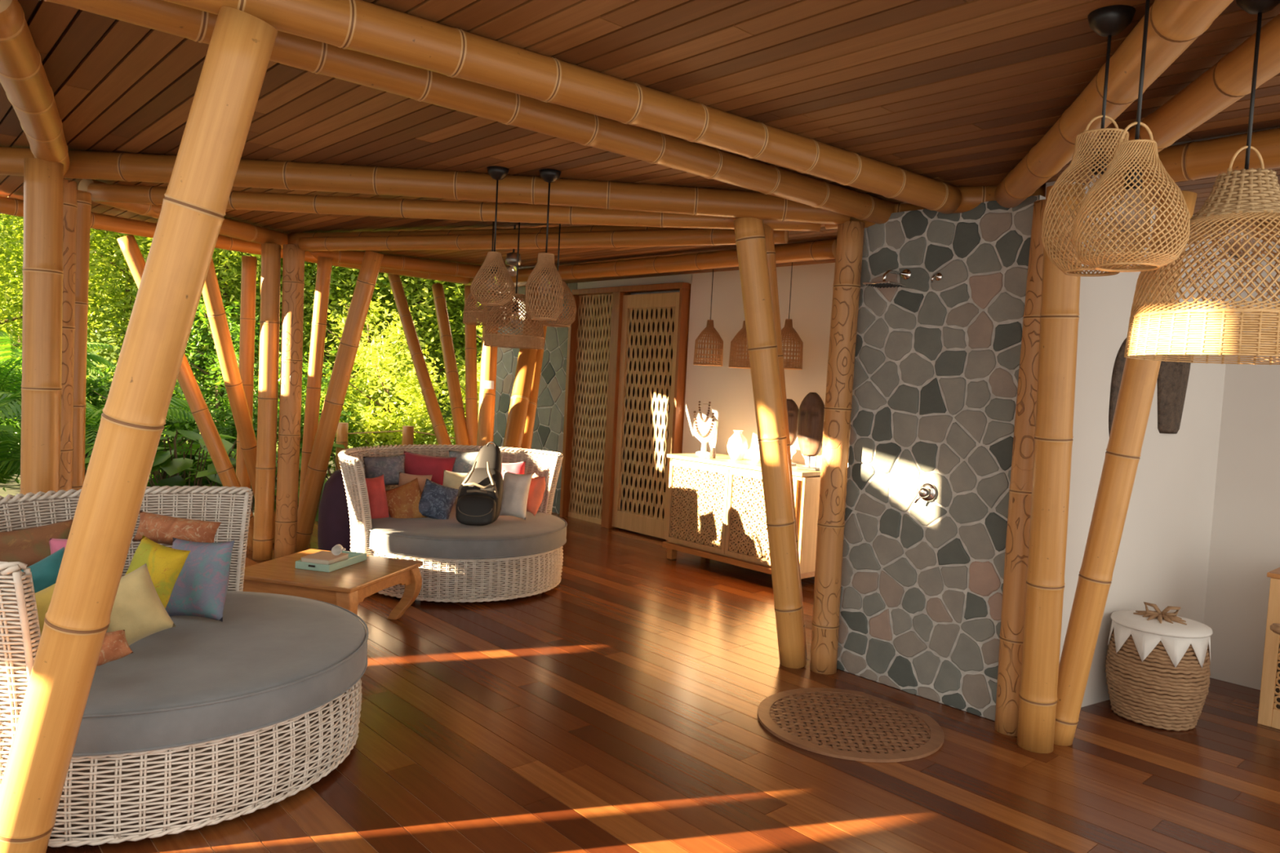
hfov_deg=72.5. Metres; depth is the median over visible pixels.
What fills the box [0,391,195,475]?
palm
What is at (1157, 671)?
laundry basket
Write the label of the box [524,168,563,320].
rattan pendant
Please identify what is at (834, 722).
round rug
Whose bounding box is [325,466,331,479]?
leaf plant
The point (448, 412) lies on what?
hillside
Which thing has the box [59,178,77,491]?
bamboo post
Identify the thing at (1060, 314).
bamboo post
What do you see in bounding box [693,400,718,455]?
display
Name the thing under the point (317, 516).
leaf plant
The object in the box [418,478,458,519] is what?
pillow
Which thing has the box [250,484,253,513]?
leaf plant
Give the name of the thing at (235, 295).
leafy tree
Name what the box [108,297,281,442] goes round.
bush
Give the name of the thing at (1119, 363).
mask
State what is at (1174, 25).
beam
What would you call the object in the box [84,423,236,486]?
leaf plant
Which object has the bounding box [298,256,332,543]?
bamboo post
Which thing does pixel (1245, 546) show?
wall
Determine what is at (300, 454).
leaf plant
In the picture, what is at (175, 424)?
bush
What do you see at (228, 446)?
leaf plant
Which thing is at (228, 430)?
bush
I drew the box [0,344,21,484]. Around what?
bush
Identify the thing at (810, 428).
mask
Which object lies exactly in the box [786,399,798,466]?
mask
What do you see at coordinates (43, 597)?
pillow
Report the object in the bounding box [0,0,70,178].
beam
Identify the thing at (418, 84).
beam
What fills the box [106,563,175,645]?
pillow
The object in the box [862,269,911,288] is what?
shower
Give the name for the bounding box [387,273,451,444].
bamboo post
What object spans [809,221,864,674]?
bamboo post
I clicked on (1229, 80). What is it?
beam
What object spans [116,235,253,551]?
bamboo post
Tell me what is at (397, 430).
wire
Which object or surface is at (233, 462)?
leaf plant
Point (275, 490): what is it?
leaf plant
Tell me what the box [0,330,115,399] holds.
palm
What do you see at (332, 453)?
leaf plant
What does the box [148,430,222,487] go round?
leaf plant
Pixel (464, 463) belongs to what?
pillow
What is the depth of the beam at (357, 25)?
2.75 m
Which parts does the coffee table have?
leg, leg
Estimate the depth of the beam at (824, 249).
6.71 m
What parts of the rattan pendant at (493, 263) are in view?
lamp shade, cord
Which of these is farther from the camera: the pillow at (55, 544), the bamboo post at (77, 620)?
the pillow at (55, 544)
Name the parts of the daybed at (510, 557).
backrest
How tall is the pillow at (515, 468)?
0.261 m
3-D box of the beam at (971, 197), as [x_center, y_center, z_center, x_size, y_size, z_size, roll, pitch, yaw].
[1.757,-1.076,4.142,0.605,0.130,0.130,4,3,14]
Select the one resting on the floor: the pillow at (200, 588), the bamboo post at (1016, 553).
the bamboo post at (1016, 553)
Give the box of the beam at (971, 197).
[952,186,1045,213]
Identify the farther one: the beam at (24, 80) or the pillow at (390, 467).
the pillow at (390, 467)
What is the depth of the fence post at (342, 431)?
9.36 m
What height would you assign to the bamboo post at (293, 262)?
2.370 m
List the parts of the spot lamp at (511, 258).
bulb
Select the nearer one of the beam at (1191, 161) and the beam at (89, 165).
the beam at (1191, 161)
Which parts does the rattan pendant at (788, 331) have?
cord, lamp shade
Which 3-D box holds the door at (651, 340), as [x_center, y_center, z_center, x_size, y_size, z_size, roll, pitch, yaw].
[0.074,-0.118,8.432,0.063,2.310,0.825,0,4,-42]
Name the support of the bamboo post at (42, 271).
on the floor
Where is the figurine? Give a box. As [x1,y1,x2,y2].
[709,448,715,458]
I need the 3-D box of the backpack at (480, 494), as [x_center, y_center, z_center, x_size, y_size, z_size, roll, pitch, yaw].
[-1.106,0.387,6.075,0.309,0.566,0.408,3,3,0]
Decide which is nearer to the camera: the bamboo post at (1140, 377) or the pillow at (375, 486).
the bamboo post at (1140, 377)
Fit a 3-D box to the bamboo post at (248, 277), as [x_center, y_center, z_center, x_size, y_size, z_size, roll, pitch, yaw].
[-3.318,-0.239,7.347,0.124,2.360,0.129,0,4,-42]
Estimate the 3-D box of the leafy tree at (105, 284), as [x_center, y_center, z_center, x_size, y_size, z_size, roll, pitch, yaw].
[-8.419,-3.058,14.298,4.616,7.438,4.587,2,3,-21]
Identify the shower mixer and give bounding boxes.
[914,483,936,503]
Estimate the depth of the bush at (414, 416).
11.25 m
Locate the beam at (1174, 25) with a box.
[994,0,1233,208]
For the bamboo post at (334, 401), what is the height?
2.406 m
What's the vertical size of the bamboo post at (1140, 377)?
2.386 m
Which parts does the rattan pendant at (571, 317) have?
lamp shade, cord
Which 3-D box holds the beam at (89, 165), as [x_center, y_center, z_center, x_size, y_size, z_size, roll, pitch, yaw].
[-1.149,-1.228,4.424,4.471,0.150,0.165,3,3,-2]
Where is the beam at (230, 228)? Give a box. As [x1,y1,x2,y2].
[77,178,288,248]
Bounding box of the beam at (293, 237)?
[287,225,690,244]
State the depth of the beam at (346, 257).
7.77 m
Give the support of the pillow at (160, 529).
on the daybed at (207, 722)
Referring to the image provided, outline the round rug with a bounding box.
[757,687,944,762]
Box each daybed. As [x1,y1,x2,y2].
[0,485,368,847]
[337,444,567,602]
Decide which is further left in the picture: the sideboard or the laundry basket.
the sideboard
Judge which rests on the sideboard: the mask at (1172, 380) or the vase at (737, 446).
the vase at (737, 446)
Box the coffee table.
[243,548,422,619]
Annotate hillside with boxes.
[0,219,479,457]
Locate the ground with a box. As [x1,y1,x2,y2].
[0,451,335,515]
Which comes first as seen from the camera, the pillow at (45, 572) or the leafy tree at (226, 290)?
the pillow at (45, 572)
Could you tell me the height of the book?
0.050 m
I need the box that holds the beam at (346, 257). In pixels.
[307,250,481,278]
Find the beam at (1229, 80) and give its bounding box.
[1106,13,1279,167]
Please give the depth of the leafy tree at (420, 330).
14.15 m
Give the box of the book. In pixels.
[300,551,348,564]
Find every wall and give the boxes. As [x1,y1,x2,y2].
[493,262,853,514]
[836,195,1045,720]
[1044,181,1235,706]
[1203,229,1279,689]
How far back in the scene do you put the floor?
3.53 m
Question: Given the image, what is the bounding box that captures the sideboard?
[662,453,821,578]
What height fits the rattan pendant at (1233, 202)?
0.879 m
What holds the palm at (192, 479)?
on the ground
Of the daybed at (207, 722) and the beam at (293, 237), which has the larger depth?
the beam at (293, 237)
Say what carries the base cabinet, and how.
on the floor
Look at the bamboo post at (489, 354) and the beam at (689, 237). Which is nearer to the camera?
the beam at (689, 237)
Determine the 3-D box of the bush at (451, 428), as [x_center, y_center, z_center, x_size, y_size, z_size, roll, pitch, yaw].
[-1.928,0.089,11.847,1.932,2.613,2.360,0,4,-42]
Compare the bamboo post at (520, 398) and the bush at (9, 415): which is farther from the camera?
the bush at (9, 415)
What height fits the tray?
0.042 m
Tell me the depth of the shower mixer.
4.29 m
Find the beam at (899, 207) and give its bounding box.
[824,203,925,229]
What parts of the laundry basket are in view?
triangle trim, lid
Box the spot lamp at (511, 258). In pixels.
[505,224,521,276]
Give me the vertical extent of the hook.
0.052 m
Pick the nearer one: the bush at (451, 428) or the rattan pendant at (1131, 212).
the rattan pendant at (1131, 212)
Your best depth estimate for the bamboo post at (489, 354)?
7.43 m
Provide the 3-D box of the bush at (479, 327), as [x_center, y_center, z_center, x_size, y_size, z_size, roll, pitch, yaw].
[-1.717,-0.494,13.248,2.130,3.116,2.563,1,4,-32]
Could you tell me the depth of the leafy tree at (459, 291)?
14.18 m
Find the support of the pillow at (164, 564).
on the daybed at (207, 722)
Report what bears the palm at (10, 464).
on the ground
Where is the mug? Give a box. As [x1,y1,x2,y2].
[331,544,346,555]
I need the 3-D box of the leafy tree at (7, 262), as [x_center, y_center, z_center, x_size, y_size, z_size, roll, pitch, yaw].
[-10.076,-2.508,12.918,4.481,6.321,4.069,5,4,36]
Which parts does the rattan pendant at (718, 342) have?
lamp shade, cord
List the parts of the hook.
plate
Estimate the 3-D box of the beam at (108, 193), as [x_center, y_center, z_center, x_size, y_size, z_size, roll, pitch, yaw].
[-1.056,-1.200,4.815,4.066,0.123,0.112,3,3,3]
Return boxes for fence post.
[335,422,348,470]
[401,426,413,445]
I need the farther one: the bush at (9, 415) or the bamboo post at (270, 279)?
the bush at (9, 415)
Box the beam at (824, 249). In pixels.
[463,239,836,285]
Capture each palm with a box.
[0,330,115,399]
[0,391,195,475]
[0,424,88,484]
[146,448,301,488]
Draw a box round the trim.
[560,282,691,541]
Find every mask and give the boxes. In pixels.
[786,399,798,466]
[796,392,824,471]
[1108,337,1126,435]
[1156,313,1191,433]
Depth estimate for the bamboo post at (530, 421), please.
7.51 m
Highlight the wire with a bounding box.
[347,430,455,439]
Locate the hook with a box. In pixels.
[930,272,942,282]
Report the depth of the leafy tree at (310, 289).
13.82 m
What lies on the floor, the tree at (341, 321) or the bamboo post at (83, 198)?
the bamboo post at (83, 198)
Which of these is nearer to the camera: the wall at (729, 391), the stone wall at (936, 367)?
the stone wall at (936, 367)
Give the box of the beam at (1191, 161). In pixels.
[1115,128,1279,185]
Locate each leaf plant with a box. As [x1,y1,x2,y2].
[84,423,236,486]
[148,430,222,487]
[184,458,217,486]
[221,439,236,469]
[226,450,236,472]
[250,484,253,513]
[274,489,276,513]
[298,452,302,482]
[315,508,318,520]
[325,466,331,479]
[332,453,337,471]
[333,442,345,448]
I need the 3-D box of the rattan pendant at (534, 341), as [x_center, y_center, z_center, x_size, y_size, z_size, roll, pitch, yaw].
[-0.729,-0.891,5.178,0.356,0.845,0.356,0,4,-42]
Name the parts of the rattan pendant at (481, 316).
lamp shade, cord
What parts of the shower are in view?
arm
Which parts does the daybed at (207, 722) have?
backrest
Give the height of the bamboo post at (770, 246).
2.385 m
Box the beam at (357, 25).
[161,0,961,213]
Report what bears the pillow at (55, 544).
on the daybed at (207, 722)
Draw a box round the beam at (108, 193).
[87,182,821,231]
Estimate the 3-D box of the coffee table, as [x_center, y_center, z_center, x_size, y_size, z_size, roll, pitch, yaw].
[-1.804,0.976,5.045,0.790,0.335,0.770,4,3,15]
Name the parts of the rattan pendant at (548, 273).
lamp shade, cord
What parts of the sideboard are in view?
leg, fretwork panel, door, fretwork panel, door, panel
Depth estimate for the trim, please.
8.72 m
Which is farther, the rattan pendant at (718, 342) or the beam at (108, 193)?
the rattan pendant at (718, 342)
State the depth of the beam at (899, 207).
4.50 m
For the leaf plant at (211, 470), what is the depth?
8.04 m
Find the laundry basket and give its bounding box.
[1105,601,1213,731]
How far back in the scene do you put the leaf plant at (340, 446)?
9.29 m
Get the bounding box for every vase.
[727,430,747,460]
[749,438,760,462]
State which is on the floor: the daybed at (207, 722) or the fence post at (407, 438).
the daybed at (207, 722)
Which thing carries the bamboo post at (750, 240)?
on the floor
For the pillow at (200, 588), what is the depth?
3.45 m
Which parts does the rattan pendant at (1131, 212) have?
lamp shade, handle, cord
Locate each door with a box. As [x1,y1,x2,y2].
[568,293,612,524]
[611,292,679,539]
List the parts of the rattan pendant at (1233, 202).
lamp shade, handle, cord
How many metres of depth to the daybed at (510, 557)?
5.71 m
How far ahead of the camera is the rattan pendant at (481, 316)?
5.38 m
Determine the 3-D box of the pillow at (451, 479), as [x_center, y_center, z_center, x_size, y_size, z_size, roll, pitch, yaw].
[-1.352,0.453,6.421,0.214,0.259,0.141,4,3,17]
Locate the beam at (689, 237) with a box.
[297,228,788,251]
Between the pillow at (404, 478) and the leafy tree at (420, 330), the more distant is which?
the leafy tree at (420, 330)
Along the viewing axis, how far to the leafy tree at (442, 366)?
18.27 m
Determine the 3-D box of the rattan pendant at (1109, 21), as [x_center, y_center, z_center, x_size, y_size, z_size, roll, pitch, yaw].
[1.195,-0.730,2.263,0.250,0.663,0.250,3,3,9]
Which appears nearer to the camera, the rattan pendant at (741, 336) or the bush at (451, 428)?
the rattan pendant at (741, 336)
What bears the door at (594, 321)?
in the wall at (729, 391)
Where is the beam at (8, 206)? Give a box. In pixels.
[0,195,470,284]
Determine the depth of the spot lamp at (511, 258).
5.87 m
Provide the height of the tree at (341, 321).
3.066 m
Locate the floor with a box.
[45,511,1279,852]
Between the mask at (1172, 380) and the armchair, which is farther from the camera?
the mask at (1172, 380)
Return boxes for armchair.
[1270,622,1279,635]
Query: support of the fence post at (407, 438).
on the ground
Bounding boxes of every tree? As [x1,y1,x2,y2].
[0,196,119,370]
[0,213,124,427]
[0,214,239,386]
[89,230,337,426]
[111,235,349,397]
[213,249,429,414]
[301,288,447,448]
[305,262,484,426]
[332,271,464,391]
[410,279,484,401]
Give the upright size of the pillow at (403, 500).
0.367 m
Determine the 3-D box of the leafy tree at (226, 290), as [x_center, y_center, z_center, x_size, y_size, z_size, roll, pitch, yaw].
[-6.836,-2.667,14.032,4.464,6.849,4.128,3,3,4]
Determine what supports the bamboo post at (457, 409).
on the floor
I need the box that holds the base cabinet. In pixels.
[1257,567,1279,728]
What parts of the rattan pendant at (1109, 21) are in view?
lamp shade, handle, cord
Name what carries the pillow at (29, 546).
on the daybed at (207, 722)
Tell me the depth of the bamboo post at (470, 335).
8.04 m
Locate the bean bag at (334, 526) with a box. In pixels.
[317,469,351,551]
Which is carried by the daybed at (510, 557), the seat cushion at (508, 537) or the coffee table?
the seat cushion at (508, 537)
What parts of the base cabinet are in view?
carved panel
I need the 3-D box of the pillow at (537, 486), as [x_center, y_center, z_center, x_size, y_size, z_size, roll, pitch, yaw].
[-0.771,0.496,6.399,0.149,0.314,0.132,2,3,-15]
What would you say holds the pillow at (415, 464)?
on the daybed at (510, 557)
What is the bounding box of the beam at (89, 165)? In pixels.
[0,146,850,225]
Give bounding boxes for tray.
[295,551,366,572]
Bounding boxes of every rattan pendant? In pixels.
[462,221,512,326]
[470,165,515,306]
[484,202,544,349]
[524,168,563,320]
[536,223,576,327]
[693,268,723,366]
[728,320,750,368]
[781,262,803,369]
[1041,4,1151,276]
[1071,0,1190,271]
[1124,0,1279,364]
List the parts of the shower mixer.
lever, knob, plate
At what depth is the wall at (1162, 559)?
4.49 m
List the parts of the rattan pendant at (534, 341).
lamp shade, cord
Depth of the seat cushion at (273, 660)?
2.95 m
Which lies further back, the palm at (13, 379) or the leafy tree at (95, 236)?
the leafy tree at (95, 236)
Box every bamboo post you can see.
[0,6,277,852]
[19,157,63,497]
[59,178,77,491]
[71,190,91,493]
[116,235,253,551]
[202,257,275,542]
[235,255,257,492]
[252,243,280,559]
[273,244,304,559]
[296,250,383,552]
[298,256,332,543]
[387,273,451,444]
[431,283,469,445]
[464,284,477,445]
[476,286,498,445]
[502,284,540,450]
[521,297,548,448]
[733,217,806,668]
[763,223,807,657]
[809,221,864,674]
[994,199,1045,736]
[1017,183,1084,753]
[1053,191,1197,746]
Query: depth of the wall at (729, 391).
7.78 m
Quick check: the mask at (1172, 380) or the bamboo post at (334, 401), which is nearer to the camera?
the mask at (1172, 380)
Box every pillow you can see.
[0,519,73,570]
[21,546,64,592]
[35,583,55,635]
[48,537,67,554]
[97,629,133,666]
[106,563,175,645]
[125,535,190,608]
[132,511,221,545]
[165,537,234,622]
[363,453,405,484]
[364,474,389,518]
[385,477,427,518]
[398,471,432,493]
[404,450,456,484]
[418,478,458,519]
[442,469,467,503]
[448,450,479,473]
[499,470,533,519]
[501,461,525,476]
[526,472,545,515]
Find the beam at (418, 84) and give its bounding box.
[43,0,895,224]
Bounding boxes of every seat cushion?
[72,591,367,756]
[368,504,566,559]
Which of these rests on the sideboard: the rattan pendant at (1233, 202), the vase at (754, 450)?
the vase at (754, 450)
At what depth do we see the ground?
11.65 m
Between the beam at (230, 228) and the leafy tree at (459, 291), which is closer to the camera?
the beam at (230, 228)
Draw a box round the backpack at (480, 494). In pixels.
[455,441,503,525]
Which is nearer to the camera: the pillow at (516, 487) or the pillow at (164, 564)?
the pillow at (164, 564)
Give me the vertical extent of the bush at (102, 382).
1.820 m
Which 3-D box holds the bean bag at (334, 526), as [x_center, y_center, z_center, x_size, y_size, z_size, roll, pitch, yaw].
[-2.311,0.643,6.946,0.461,0.746,0.462,0,4,-42]
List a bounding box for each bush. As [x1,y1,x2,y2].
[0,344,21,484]
[0,367,115,492]
[92,373,235,485]
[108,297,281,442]
[192,337,377,488]
[318,328,451,480]
[413,362,480,444]
[444,321,482,399]

